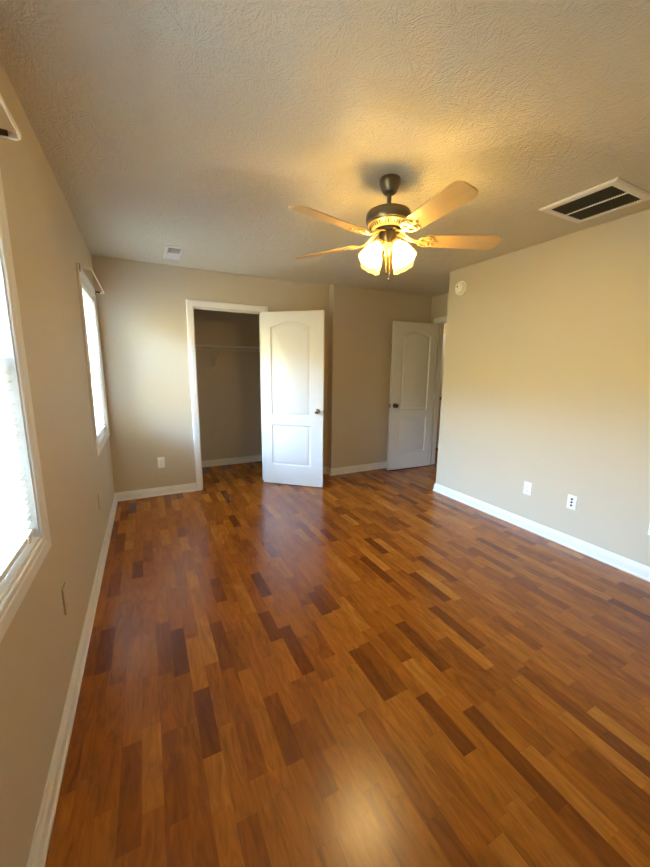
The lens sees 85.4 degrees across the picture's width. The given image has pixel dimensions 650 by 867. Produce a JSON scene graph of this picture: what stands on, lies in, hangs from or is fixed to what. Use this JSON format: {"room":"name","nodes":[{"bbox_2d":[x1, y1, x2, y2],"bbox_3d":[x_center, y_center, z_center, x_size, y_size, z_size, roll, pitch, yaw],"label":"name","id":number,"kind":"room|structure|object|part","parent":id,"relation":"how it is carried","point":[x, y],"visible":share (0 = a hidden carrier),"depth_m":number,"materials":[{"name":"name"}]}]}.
{"room":"empty bedroom","nodes":[
{"label":"empty bedroom","id":0,"kind":"room"},
{"bbox_2d":[0,60,114,866],"bbox_3d":[-1.415,-0.170,1.845,0.120,2.440,6.050,-4,11,-26],"label":"wall","id":1,"kind":"structure","parent":0,"point":[39,647],"depth_m":1.43,"materials":[{"name":"beige paint"}]},
{"bbox_2d":[0,94,21,140],"bbox_3d":[-0.753,-0.826,0.664,0.076,0.048,0.938,-4,11,-26],"label":"curtain rod","id":2,"kind":"object","parent":1,"relation":"attached to","point":[4,133],"visible":1,"depth_m":1.04,"materials":[{"name":"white metal"}]},
{"bbox_2d":[0,169,51,642],"bbox_3d":[-0.853,-0.170,0.739,0.136,1.368,0.970,-4,11,-26],"label":"window","id":3,"kind":"structure","parent":1,"relation":"in","point":[18,580],"depth_m":1.13,"materials":[{"name":"white paint"}]},
{"bbox_2d":[0,311,33,582],"bbox_3d":[-0.822,-0.178,0.753,0.044,1.202,0.808,-4,11,-26],"label":"window blind","id":4,"kind":"object","parent":3,"relation":"attached to","point":[14,522],"visible":1,"depth_m":1.07,"materials":[{"name":"white plastic"}]},
{"bbox_3d":[-0.962,-0.216,1.020,0.028,1.140,0.001,-4,11,-26],"label":"ladder cord","id":5,"kind":"part","parent":4,"relation":"part of","materials":[{"name":"white fabric"}]},
{"bbox_3d":[-0.831,0.399,0.855,0.026,0.018,0.800,-4,11,-26],"label":"rail","id":6,"kind":"part","parent":4,"relation":"part of","materials":[{"name":"white plastic"}]},
{"bbox_2d":[61,582,68,614],"bbox_3d":[-1.102,0.701,1.498,0.008,0.115,0.070,-4,11,-26],"label":"blank plate","id":7,"kind":"object","parent":1,"relation":"attached to","point":[64,591],"visible":1,"depth_m":1.48,"materials":[{"name":"beige paint"}]},
{"bbox_2d":[26,494,117,866],"bbox_3d":[-1.136,1.062,1.637,0.020,0.094,4.794,-4,11,-26],"label":"baseboard","id":8,"kind":"structure","parent":1,"relation":"attached to","point":[37,857],"depth_m":1.31,"materials":[{"name":"white paint"}]},
{"bbox_2d":[78,263,103,294],"bbox_3d":[-1.885,-1.232,2.872,0.076,0.048,0.946,-4,11,-26],"label":"curtain rod","id":9,"kind":"object","parent":1,"relation":"attached to","point":[80,267],"visible":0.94,"depth_m":2.63,"materials":[{"name":"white metal"}]},
{"bbox_2d":[75,262,109,455],"bbox_3d":[-1.982,-0.575,2.941,0.136,1.368,0.970,-4,11,-26],"label":"window","id":10,"kind":"structure","parent":1,"relation":"in","point":[101,440],"depth_m":3.23,"materials":[{"name":"white paint"}]},
{"bbox_3d":[-2.018,-0.572,2.923,0.056,1.218,0.820,-4,11,-26],"label":"vinyl frame","id":11,"kind":"part","parent":10,"relation":"part of","materials":[{"name":"white plastic"}]},
{"bbox_2d":[81,282,104,437],"bbox_3d":[-1.951,-0.584,2.955,0.044,1.202,0.808,-4,11,-26],"label":"window blind","id":12,"kind":"object","parent":10,"relation":"attached to","point":[87,298],"visible":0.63,"depth_m":3.01,"materials":[{"name":"white plastic"}]},
{"bbox_3d":[-1.960,-0.006,3.057,0.026,0.018,0.800,-4,11,-26],"label":"rail","id":13,"kind":"part","parent":12,"relation":"part of","materials":[{"name":"white plastic"}]},
{"bbox_2d":[98,493,100,509],"bbox_3d":[-1.675,0.505,2.616,0.008,0.115,0.070,-4,11,-26],"label":"blank plate","id":14,"kind":"object","parent":1,"relation":"attached to","point":[99,501],"visible":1,"depth_m":2.60,"materials":[{"name":"beige paint"}]},
{"bbox_2d":[91,255,328,492],"bbox_3d":[-1.114,-0.578,4.144,2.521,2.440,0.120,-4,11,-26],"label":"wall","id":15,"kind":"structure","parent":0,"point":[142,316],"depth_m":3.73,"materials":[{"name":"beige paint"}]},
{"bbox_2d":[115,483,196,501],"bbox_3d":[-1.856,0.648,3.910,0.815,0.094,0.020,-4,11,-26],"label":"baseboard","id":16,"kind":"structure","parent":15,"relation":"attached to","point":[168,490],"depth_m":3.90,"materials":[{"name":"white paint"}]},
{"bbox_2d":[158,457,164,467],"bbox_3d":[-1.804,0.321,3.884,0.070,0.115,0.008,-4,11,-26],"label":"wall outlet","id":17,"kind":"object","parent":15,"relation":"attached to","point":[161,461],"visible":1,"depth_m":3.88,"materials":[{"name":"white plastic"}]},
{"bbox_2d":[186,299,267,490],"bbox_3d":[-1.109,-0.420,4.166,0.900,2.121,0.138,-4,11,-26],"label":"door frame","id":18,"kind":"structure","parent":15,"relation":"attached to","point":[190,303],"depth_m":3.94,"materials":[{"name":"white paint"}]},
{"bbox_2d":[260,310,324,486],"bbox_3d":[-0.384,-0.378,4.159,0.782,2.035,0.158,3,10,14],"label":"door","id":19,"kind":"structure","parent":15,"relation":"in","point":[292,342],"depth_m":4.13,"materials":[{"name":"white paint"}]},
{"bbox_2d":[326,467,330,474],"bbox_3d":[0.050,0.510,4.791,0.020,0.094,0.144,-4,11,-26],"label":"baseboard","id":20,"kind":"structure","parent":15,"relation":"attached to","point":[328,470],"depth_m":4.79,"materials":[{"name":"white paint"}]},
{"bbox_2d":[194,309,261,460],"bbox_3d":[-1.465,-0.751,5.089,2.040,2.440,0.120,-4,11,-26],"label":"wall","id":21,"kind":"structure","parent":0,"point":[229,394],"depth_m":5.08,"materials":[{"name":"beige paint"}]},
{"bbox_2d":[196,344,259,368],"bbox_3d":[-1.365,-1.043,4.842,2.023,0.304,0.310,-4,11,-26],"label":"wire shelf","id":22,"kind":"object","parent":21,"relation":"attached to","point":[197,345],"visible":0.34,"depth_m":4.76,"materials":[{"name":"white metal"}]},
{"bbox_3d":[-1.296,-1.165,4.684,2.020,0.007,0.007,-4,11,-26],"label":"shelf rail","id":23,"kind":"part","parent":22,"relation":"part of","materials":[{"name":"white metal"}]},
{"bbox_3d":[-1.296,-1.113,4.694,2.020,0.009,0.009,-4,11,-26],"label":"shelf rail","id":24,"kind":"part","parent":22,"relation":"part of","materials":[{"name":"white metal"}]},
{"bbox_2d":[202,455,261,466],"bbox_3d":[-1.446,0.415,5.234,2.040,0.094,0.020,-4,11,-26],"label":"baseboard","id":25,"kind":"structure","parent":21,"relation":"attached to","point":[227,461],"depth_m":5.25,"materials":[{"name":"white paint"}]},
{"bbox_2d":[0,0,649,296],"bbox_3d":[0.647,-1.718,3.352,5.960,0.120,7.940,-4,11,-26],"label":"ceiling","id":26,"kind":"structure","parent":0,"point":[195,126],"depth_m":1.48,"materials":[{"name":"beige paint"}]},
{"bbox_2d":[163,245,183,259],"bbox_3d":[-1.392,-1.652,3.235,0.150,0.011,0.390,-4,11,-26],"label":"ceiling vent","id":27,"kind":"object","parent":26,"relation":"in","point":[171,252],"visible":1,"depth_m":3.20,"materials":[{"name":"white paint"}]},
{"bbox_2d":[289,174,500,281],"bbox_3d":[0.357,-1.134,1.962,1.237,0.548,1.218,-4,11,-26],"label":"ceiling fan","id":28,"kind":"object","parent":26,"relation":"hanging from","point":[389,220],"visible":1,"depth_m":1.92,"materials":[{"name":"grey metal"}]},
{"bbox_3d":[0.002,-1.148,2.236,0.440,0.006,0.132,7,26,33],"label":"blade","id":29,"kind":"part","parent":28,"relation":"part of","materials":[{"name":"brown wood"}]},
{"bbox_3d":[0.026,-1.060,1.745,0.440,0.006,0.132,-7,27,-38],"label":"blade","id":30,"kind":"part","parent":28,"relation":"part of","materials":[{"name":"brown wood"}]},
{"bbox_3d":[0.274,-1.020,1.962,0.056,0.086,0.056,38,-14,-35],"label":"bulb","id":31,"kind":"part","parent":28,"relation":"part of","materials":[{"name":"beige glass"}]},
{"bbox_3d":[0.297,-1.044,2.101,0.056,0.086,0.056,-7,48,-35],"label":"bulb","id":32,"kind":"part","parent":28,"relation":"part of","materials":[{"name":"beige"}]},
{"bbox_3d":[0.307,-1.065,1.977,0.070,0.045,0.052,-7,12,-35],"label":"lamp arm","id":33,"kind":"part","parent":28,"relation":"part of","materials":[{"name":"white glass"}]},
{"bbox_3d":[0.469,-1.174,2.411,0.132,0.006,0.440,-11,7,17],"label":"blade","id":34,"kind":"part","parent":28,"relation":"part of","materials":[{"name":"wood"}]},
{"bbox_3d":[0.393,-1.062,1.964,0.052,0.045,0.070,-7,12,-35],"label":"lamp arm","id":35,"kind":"part","parent":28,"relation":"part of","materials":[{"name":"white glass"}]},
{"bbox_3d":[0.438,-1.039,2.079,0.056,0.086,0.056,-45,31,-21],"label":"bulb","id":36,"kind":"part","parent":28,"relation":"part of","materials":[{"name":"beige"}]},
{"bbox_3d":[0.415,-1.014,1.940,0.056,0.086,0.056,-7,-24,-35],"label":"bulb","id":37,"kind":"part","parent":28,"relation":"part of","materials":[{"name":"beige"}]},
{"bbox_3d":[0.508,-1.032,1.616,0.132,0.006,0.440,12,5,-23],"label":"blade","id":38,"kind":"part","parent":28,"relation":"part of","materials":[{"name":"brown wood"}]},
{"bbox_3d":[0.782,-1.102,2.028,0.440,0.006,0.132,0,-4,-3],"label":"blade","id":39,"kind":"part","parent":28,"relation":"part of","materials":[{"name":"brown wood"}]},
{"bbox_2d":[539,177,649,222],"bbox_3d":[1.685,-1.433,2.200,0.440,0.015,0.436,-4,11,-26],"label":"ceiling vent","id":40,"kind":"object","parent":26,"relation":"in","point":[615,194],"visible":1,"depth_m":2.16,"materials":[{"name":"white metal"}]},
{"bbox_2d":[45,448,649,866],"bbox_3d":[0.620,0.782,3.799,5.360,0.080,7.340,-4,11,-26],"label":"floor","id":41,"kind":"structure","parent":0,"point":[378,667],"depth_m":1.56,"materials":[{"name":"brown wood"}]},
{"bbox_2d":[327,284,431,468],"bbox_3d":[0.751,-0.712,5.005,1.594,2.440,0.244,-4,11,-26],"label":"wall","id":42,"kind":"structure","parent":0,"point":[361,320],"depth_m":4.73,"materials":[{"name":"beige paint"}]},
{"bbox_2d":[330,461,386,475],"bbox_3d":[0.789,0.464,5.091,1.614,0.094,0.020,-4,11,-26],"label":"baseboard","id":43,"kind":"structure","parent":42,"relation":"attached to","point":[380,465],"depth_m":4.93,"materials":[{"name":"white paint"}]},
{"bbox_2d":[387,321,438,469],"bbox_3d":[1.234,-0.506,4.975,0.762,2.035,0.158,-4,11,-23],"label":"door","id":44,"kind":"structure","parent":42,"relation":"in","point":[414,344],"depth_m":4.95,"materials":[{"name":"white paint"}]},
{"bbox_2d":[430,293,448,323],"bbox_3d":[1.261,-0.864,5.884,0.120,2.440,3.522,-4,11,-26],"label":"wall","id":45,"kind":"structure","parent":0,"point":[439,307],"depth_m":4.93,"materials":[{"name":"beige paint"}]},
{"bbox_2d":[436,209,649,566],"bbox_3d":[2.525,-0.262,2.589,0.880,2.440,3.598,-4,11,-26],"label":"wall","id":46,"kind":"structure","parent":0,"point":[546,383],"depth_m":2.84,"materials":[{"name":"beige paint"}]},
{"bbox_2d":[430,316,446,464],"bbox_3d":[1.800,-0.518,4.836,0.138,2.139,0.908,-4,11,-26],"label":"door frame","id":47,"kind":"structure","parent":46,"relation":"attached to","point":[441,324],"depth_m":5.15,"materials":[{"name":"white paint"}]},
{"bbox_2d":[455,281,466,294],"bbox_3d":[1.388,-1.499,3.630,0.050,0.140,0.140,-4,11,-26],"label":"smoke detector","id":48,"kind":"object","parent":46,"relation":"attached to","point":[460,288],"visible":1,"depth_m":3.61,"materials":[{"name":"white plastic"}]},
{"bbox_2d":[523,481,531,495],"bbox_3d":[1.808,0.490,3.147,0.008,0.115,0.070,-4,11,-26],"label":"wall outlet","id":49,"kind":"object","parent":46,"relation":"attached to","point":[527,486],"visible":1,"depth_m":3.14,"materials":[{"name":"white plastic"}]},
{"bbox_2d":[433,483,649,581],"bbox_3d":[2.106,0.923,2.604,0.020,0.094,3.618,-4,11,-26],"label":"baseboard","id":50,"kind":"structure","parent":46,"relation":"attached to","point":[637,569],"depth_m":2.94,"materials":[{"name":"white paint"}]},
{"bbox_2d":[566,494,576,509],"bbox_3d":[1.975,0.550,2.821,0.008,0.115,0.070,-4,11,-26],"label":"jack plate","id":51,"kind":"object","parent":46,"relation":"attached to","point":[571,500],"visible":1,"depth_m":2.82,"materials":[{"name":"white plastic"}]},
{"bbox_3d":[2.311,-0.880,6.034,0.120,2.440,4.200,-4,11,-26],"label":"wall","id":52,"kind":"structure","parent":0,"visible":0},
{"bbox_2d":[436,334,445,447],"bbox_3d":[1.954,-0.775,6.519,0.096,2.035,0.752,-4,11,-26],"label":"door","id":53,"kind":"structure","parent":52,"relation":"in","point":[444,335],"depth_m":6.30,"materials":[{"name":"white paint"}]}
]}

